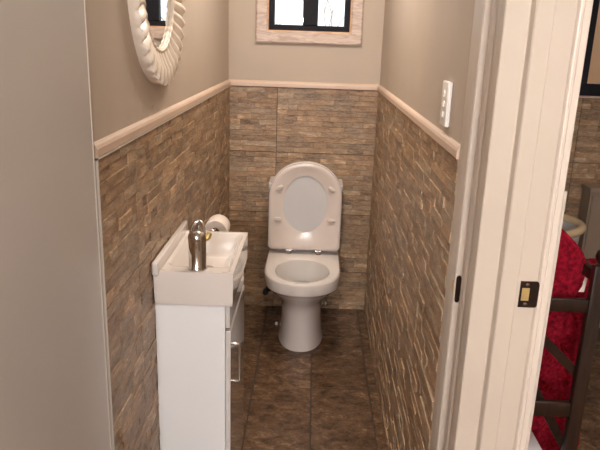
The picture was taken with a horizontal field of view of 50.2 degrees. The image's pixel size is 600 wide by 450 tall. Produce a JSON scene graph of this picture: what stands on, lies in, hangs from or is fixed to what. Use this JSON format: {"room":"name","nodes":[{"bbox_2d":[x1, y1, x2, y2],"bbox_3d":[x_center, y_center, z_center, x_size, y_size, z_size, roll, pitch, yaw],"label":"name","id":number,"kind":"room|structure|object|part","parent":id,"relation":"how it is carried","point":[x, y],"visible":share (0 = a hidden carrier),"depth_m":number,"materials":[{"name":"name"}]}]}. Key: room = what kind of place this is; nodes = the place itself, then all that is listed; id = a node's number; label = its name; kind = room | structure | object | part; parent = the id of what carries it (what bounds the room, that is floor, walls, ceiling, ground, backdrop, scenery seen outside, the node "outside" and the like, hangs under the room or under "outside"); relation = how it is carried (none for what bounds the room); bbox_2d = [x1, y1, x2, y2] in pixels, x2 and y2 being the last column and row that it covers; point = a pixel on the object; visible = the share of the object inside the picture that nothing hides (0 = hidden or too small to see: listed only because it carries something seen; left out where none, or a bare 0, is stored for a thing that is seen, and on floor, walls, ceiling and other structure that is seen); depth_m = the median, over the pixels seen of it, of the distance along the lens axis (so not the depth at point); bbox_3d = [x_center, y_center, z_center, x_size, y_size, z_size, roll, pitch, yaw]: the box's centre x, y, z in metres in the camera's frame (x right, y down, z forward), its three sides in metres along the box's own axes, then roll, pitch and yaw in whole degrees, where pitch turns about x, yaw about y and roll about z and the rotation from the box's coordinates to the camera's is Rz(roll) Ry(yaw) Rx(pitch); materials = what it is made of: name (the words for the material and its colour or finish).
{"room":"bathroom","nodes":[
{"label":"bathroom","id":0,"kind":"room"},
{"bbox_2d":[0,0,110,449],"bbox_3d":[-0.447,0.189,0.982,0.040,2.042,0.756,2,16,1],"label":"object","id":1,"kind":"structure","parent":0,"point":[54,384],"depth_m":1.07,"materials":[{"name":"paint"}]},
{"bbox_2d":[85,0,228,141],"bbox_3d":[-0.543,0.008,0.980,0.205,2.400,5.250,2,16,1],"label":"wall","id":2,"kind":"structure","parent":0,"point":[122,95],"depth_m":1.62,"materials":[{"name":"beige paint"}]},
{"bbox_2d":[127,0,185,85],"bbox_3d":[-0.385,-0.669,1.766,0.036,0.556,0.556,2,16,1],"label":"round mirror","id":3,"kind":"object","parent":2,"relation":"attached to","point":[156,25],"visible":1,"depth_m":1.77,"materials":[{"name":"white paint"}]},
{"bbox_2d":[145,0,170,48],"bbox_3d":[-0.398,-0.669,1.766,0.006,0.376,0.376,2,16,1],"label":"mirror glass","id":4,"kind":"object","parent":3,"relation":"attached to","point":[158,18],"depth_m":1.82,"materials":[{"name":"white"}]},
{"bbox_2d":[93,79,230,157],"bbox_3d":[-0.397,-0.451,2.346,0.012,0.031,2.135,2,16,1],"label":"trim","id":5,"kind":"structure","parent":2,"relation":"attached to","point":[102,146],"depth_m":1.72,"materials":[{"name":"paint"}]},
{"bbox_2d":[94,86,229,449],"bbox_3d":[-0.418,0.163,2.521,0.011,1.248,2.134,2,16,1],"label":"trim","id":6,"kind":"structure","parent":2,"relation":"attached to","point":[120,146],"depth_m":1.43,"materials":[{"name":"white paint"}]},
{"bbox_2d":[98,87,229,449],"bbox_3d":[-0.418,0.162,2.525,0.010,1.247,2.125,2,16,1],"label":"wall tile","id":7,"kind":"structure","parent":2,"relation":"attached to","point":[177,171],"depth_m":1.78,"materials":[{"name":"stone"}]},
{"bbox_2d":[196,224,216,230],"bbox_3d":[-0.371,0.007,2.602,0.074,0.044,0.147,2,16,1],"label":"toilet roll holder","id":8,"kind":"object","parent":2,"relation":"attached to","point":[198,225],"visible":0.4,"depth_m":2.55,"materials":[{"name":"silver metal"}]},
{"bbox_2d":[205,214,229,231],"bbox_3d":[-0.339,0.016,2.618,0.097,0.097,0.101,2,16,1],"label":"toilet roll","id":9,"kind":"object","parent":8,"relation":"on","point":[220,222],"visible":0.63,"depth_m":2.57,"materials":[{"name":"paper"}]},
{"bbox_2d":[229,0,384,84],"bbox_3d":[0.898,-0.659,3.428,2.960,2.400,0.125,2,16,1],"label":"wall","id":10,"kind":"structure","parent":0,"point":[249,59],"depth_m":3.32,"materials":[{"name":"beige paint"}]},
{"bbox_2d":[229,86,377,309],"bbox_3d":[0.000,-0.121,3.541,0.788,1.247,0.005,2,16,1],"label":"wall tile","id":11,"kind":"structure","parent":10,"relation":"attached to","point":[272,129],"depth_m":3.47,"materials":[{"name":"stone"}]},
{"bbox_2d":[229,79,378,90],"bbox_3d":[0.020,-0.733,3.358,0.792,0.031,0.012,2,16,1],"label":"trim","id":12,"kind":"structure","parent":10,"relation":"attached to","point":[259,83],"depth_m":3.35,"materials":[{"name":"paint"}]},
{"bbox_2d":[256,0,363,45],"bbox_3d":[0.054,-1.247,3.241,0.544,0.638,0.089,2,16,1],"label":"window","id":13,"kind":"structure","parent":10,"relation":"in","point":[267,31],"depth_m":3.28,"materials":[{"name":"beige wood"}]},
{"bbox_3d":[0.055,-1.252,3.258,0.416,0.510,0.053,2,16,1],"label":"frame","id":14,"kind":"part","parent":13,"relation":"part of","materials":[{"name":"black metal"}]},
{"bbox_2d":[564,98,599,217],"bbox_3d":[1.377,-0.069,3.519,1.760,1.247,0.007,2,16,1],"label":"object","id":15,"kind":"structure","parent":10,"relation":"attached to","point":[584,161],"depth_m":3.42,"materials":[{"name":"stone"}]},
{"bbox_2d":[579,0,599,98],"bbox_3d":[1.740,-1.022,3.259,0.640,0.755,0.095,2,16,1],"label":"window","id":16,"kind":"structure","parent":10,"relation":"in","point":[590,82],"depth_m":3.32,"materials":[{"name":"black metal"}]},
{"bbox_2d":[587,3,599,83],"bbox_3d":[1.741,-1.028,3.278,0.458,0.611,0.004,2,16,1],"label":"blind","id":17,"kind":"object","parent":16,"relation":"attached to","point":[593,56],"depth_m":3.32,"materials":[{"name":"beige fabric"}]},
{"bbox_2d":[241,305,599,449],"bbox_3d":[0.782,1.272,1.267,2.980,0.100,5.360,2,16,1],"label":"floor","id":18,"kind":"structure","parent":0,"point":[324,397],"depth_m":2.84,"materials":[{"name":"brown tile"}]},
{"bbox_2d":[155,271,243,449],"bbox_3d":[-0.309,0.532,2.178,0.252,0.738,0.383,2,16,1],"label":"vanity cabinet","id":19,"kind":"object","parent":18,"relation":"on","point":[200,349],"visible":0.84,"depth_m":1.97,"materials":[{"name":"white laminate"}]},
{"bbox_2d":[152,221,247,306],"bbox_3d":[-0.304,0.114,2.055,0.232,0.134,0.445,2,16,1],"label":"washbasin","id":20,"kind":"object","parent":19,"relation":"in","point":[226,252],"visible":0.89,"depth_m":1.88,"materials":[{"name":"white ceramic"}]},
{"bbox_2d":[188,219,211,270],"bbox_3d":[-0.293,0.048,1.911,0.070,0.143,0.141,2,16,1],"label":"mixer tap","id":21,"kind":"object","parent":20,"relation":"on","point":[197,238],"visible":1,"depth_m":1.86,"materials":[{"name":"silver metal"}]},
{"bbox_3d":[-0.298,0.006,1.872,0.048,0.041,0.032,2,16,1],"label":"lever","id":22,"kind":"part","parent":21,"relation":"part of","materials":[{"name":"silver metal"}]},
{"bbox_3d":[-0.220,0.567,2.185,0.016,0.632,0.380,2,16,1],"label":"door","id":23,"kind":"part","parent":19,"relation":"part of","materials":[{"name":"white laminate"}]},
{"bbox_3d":[-0.196,0.427,1.991,0.027,0.136,0.008,2,16,1],"label":"handle","id":24,"kind":"part","parent":19,"relation":"part of","materials":[{"name":"silver metal"}]},
{"bbox_2d":[262,161,342,351],"bbox_3d":[0.004,0.143,3.268,0.417,0.892,0.659,2,16,1],"label":"toilet","id":25,"kind":"object","parent":18,"relation":"on","point":[302,268],"visible":1,"depth_m":3.31,"materials":[{"name":"white ceramic"}]},
{"bbox_3d":[0.026,-0.093,3.328,0.374,0.458,0.041,2,16,1],"label":"seat","id":26,"kind":"part","parent":25,"relation":"part of","materials":[{"name":"white plastic"}]},
{"bbox_3d":[0.027,-0.099,3.348,0.382,0.470,0.040,2,16,1],"label":"lid","id":27,"kind":"part","parent":25,"relation":"part of","materials":[{"name":"white plastic"}]},
{"bbox_3d":[0.032,-0.219,3.416,0.392,0.036,0.170,2,16,1],"label":"cistern lid","id":28,"kind":"part","parent":25,"relation":"part of","materials":[{"name":"white ceramic"}]},
{"bbox_2d":[528,430,541,449],"bbox_3d":[0.582,0.818,1.872,0.181,0.418,0.214,2,16,1],"label":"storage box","id":29,"kind":"object","parent":18,"relation":"on","point":[533,443],"visible":0.06,"depth_m":1.82,"materials":[{"name":"white plastic"}]},
{"bbox_2d":[533,250,599,449],"bbox_3d":[0.639,0.499,1.853,0.342,1.045,0.441,2,16,1],"label":"towel rack","id":30,"kind":"object","parent":18,"relation":"on","point":[572,409],"visible":0.19,"depth_m":1.59,"materials":[{"name":"brown wood"}]},
{"bbox_3d":[0.592,0.463,1.630,0.185,0.041,0.018,2,16,1],"label":"cross rail","id":31,"kind":"part","parent":30,"relation":"part of","materials":[{"name":"brown wood"}]},
{"bbox_2d":[541,229,586,364],"bbox_3d":[0.617,0.198,1.708,0.213,0.447,0.184,2,16,1],"label":"towel","id":32,"kind":"object","parent":30,"relation":"hanging from","point":[569,280],"visible":0.12,"depth_m":1.60,"materials":[{"name":"fabric"}]},
{"bbox_2d":[531,258,599,449],"bbox_3d":[0.695,0.410,1.951,0.369,0.667,0.108,2,16,1],"label":"towel","id":33,"kind":"object","parent":30,"relation":"hanging from","point":[554,382],"visible":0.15,"depth_m":1.92,"materials":[{"name":"red fabric"}]},
{"bbox_3d":[0.601,0.191,1.551,0.185,0.033,0.018,2,16,1],"label":"cross rail","id":34,"kind":"part","parent":30,"relation":"part of","materials":[{"name":"brown wood"}]},
{"bbox_3d":[0.698,0.558,1.655,0.033,1.045,0.031,2,16,1],"label":"post","id":35,"kind":"part","parent":30,"relation":"part of","materials":[{"name":"brown wood"}]},
{"bbox_3d":[0.717,0.072,1.726,0.018,0.030,0.386,2,16,1],"label":"rail","id":36,"kind":"part","parent":30,"relation":"part of","materials":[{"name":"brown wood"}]},
{"bbox_2d":[562,214,586,244],"bbox_3d":[0.940,0.282,3.288,0.924,0.675,0.600,2,16,1],"label":"toilet","id":37,"kind":"object","parent":18,"relation":"on","point":[574,227],"visible":0.15,"depth_m":3.15,"materials":[{"name":"white ceramic"}]},
{"bbox_2d":[578,183,599,327],"bbox_3d":[1.746,0.186,3.495,0.483,0.795,0.154,2,16,1],"label":"base cabinet","id":38,"kind":"object","parent":18,"relation":"on","point":[589,210],"visible":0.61,"depth_m":3.41,"materials":[{"name":"beige paint"}]},
{"bbox_3d":[1.629,0.189,3.454,0.215,0.705,0.012,2,16,1],"label":"door","id":39,"kind":"part","parent":38,"relation":"part of","materials":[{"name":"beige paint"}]},
{"bbox_2d":[380,0,474,143],"bbox_3d":[0.431,-0.329,2.245,0.094,2.400,2.355,2,16,1],"label":"wall","id":40,"kind":"structure","parent":0,"point":[426,43],"depth_m":1.92,"materials":[{"name":"beige paint"}]},
{"bbox_2d":[364,92,458,449],"bbox_3d":[0.365,0.172,2.580,0.010,1.247,1.985,2,16,1],"label":"wall tile","id":41,"kind":"structure","parent":40,"relation":"attached to","point":[414,178],"depth_m":2.14,"materials":[{"name":"stone"}]},
{"bbox_2d":[377,85,459,159],"bbox_3d":[0.385,-0.442,2.402,0.012,0.031,1.993,2,16,1],"label":"trim","id":42,"kind":"structure","parent":40,"relation":"attached to","point":[448,143],"depth_m":1.86,"materials":[{"name":"paint"}]},
{"bbox_2d":[439,80,452,126],"bbox_3d":[0.365,-0.306,1.613,0.016,0.111,0.074,2,16,1],"label":"light switch","id":43,"kind":"object","parent":40,"relation":"attached to","point":[447,88],"visible":1,"depth_m":1.59,"materials":[{"name":"white plastic"}]},
{"bbox_2d":[429,0,593,449],"bbox_3d":[0.366,-0.042,1.254,0.118,2.400,0.437,2,16,1],"label":"trim","id":44,"kind":"structure","parent":40,"relation":"attached to","point":[527,57],"depth_m":1.08,"materials":[{"name":"beige paint"}]},
{"bbox_3d":[0.347,0.141,1.409,0.011,0.063,0.002,2,16,1],"label":"latch plate","id":45,"kind":"part","parent":44,"relation":"part of","materials":[{"name":"brown metal"}]},
{"bbox_3d":[0.384,0.117,1.078,0.031,0.047,0.004,4,16,7],"label":"strike plate","id":46,"kind":"part","parent":44,"relation":"part of","materials":[{"name":"brown metal"}]},
{"bbox_2d":[525,191,566,449],"bbox_3d":[0.444,0.433,1.667,0.007,1.262,0.820,2,16,1],"label":"trim","id":47,"kind":"structure","parent":40,"relation":"attached to","point":[565,192],"depth_m":1.16,"materials":[{"name":"beige paint"}]},
{"label":"outside","id":48,"kind":"structure","parent":0,"visible":0},
{"bbox_2d":[275,0,343,25],"bbox_3d":[0.019,-1.524,5.339,2.272,2.932,0.641,2,16,1],"label":"bare shrub","id":49,"kind":"object","parent":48,"point":[324,0],"visible":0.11,"depth_m":5.31,"materials":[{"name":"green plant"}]}
]}

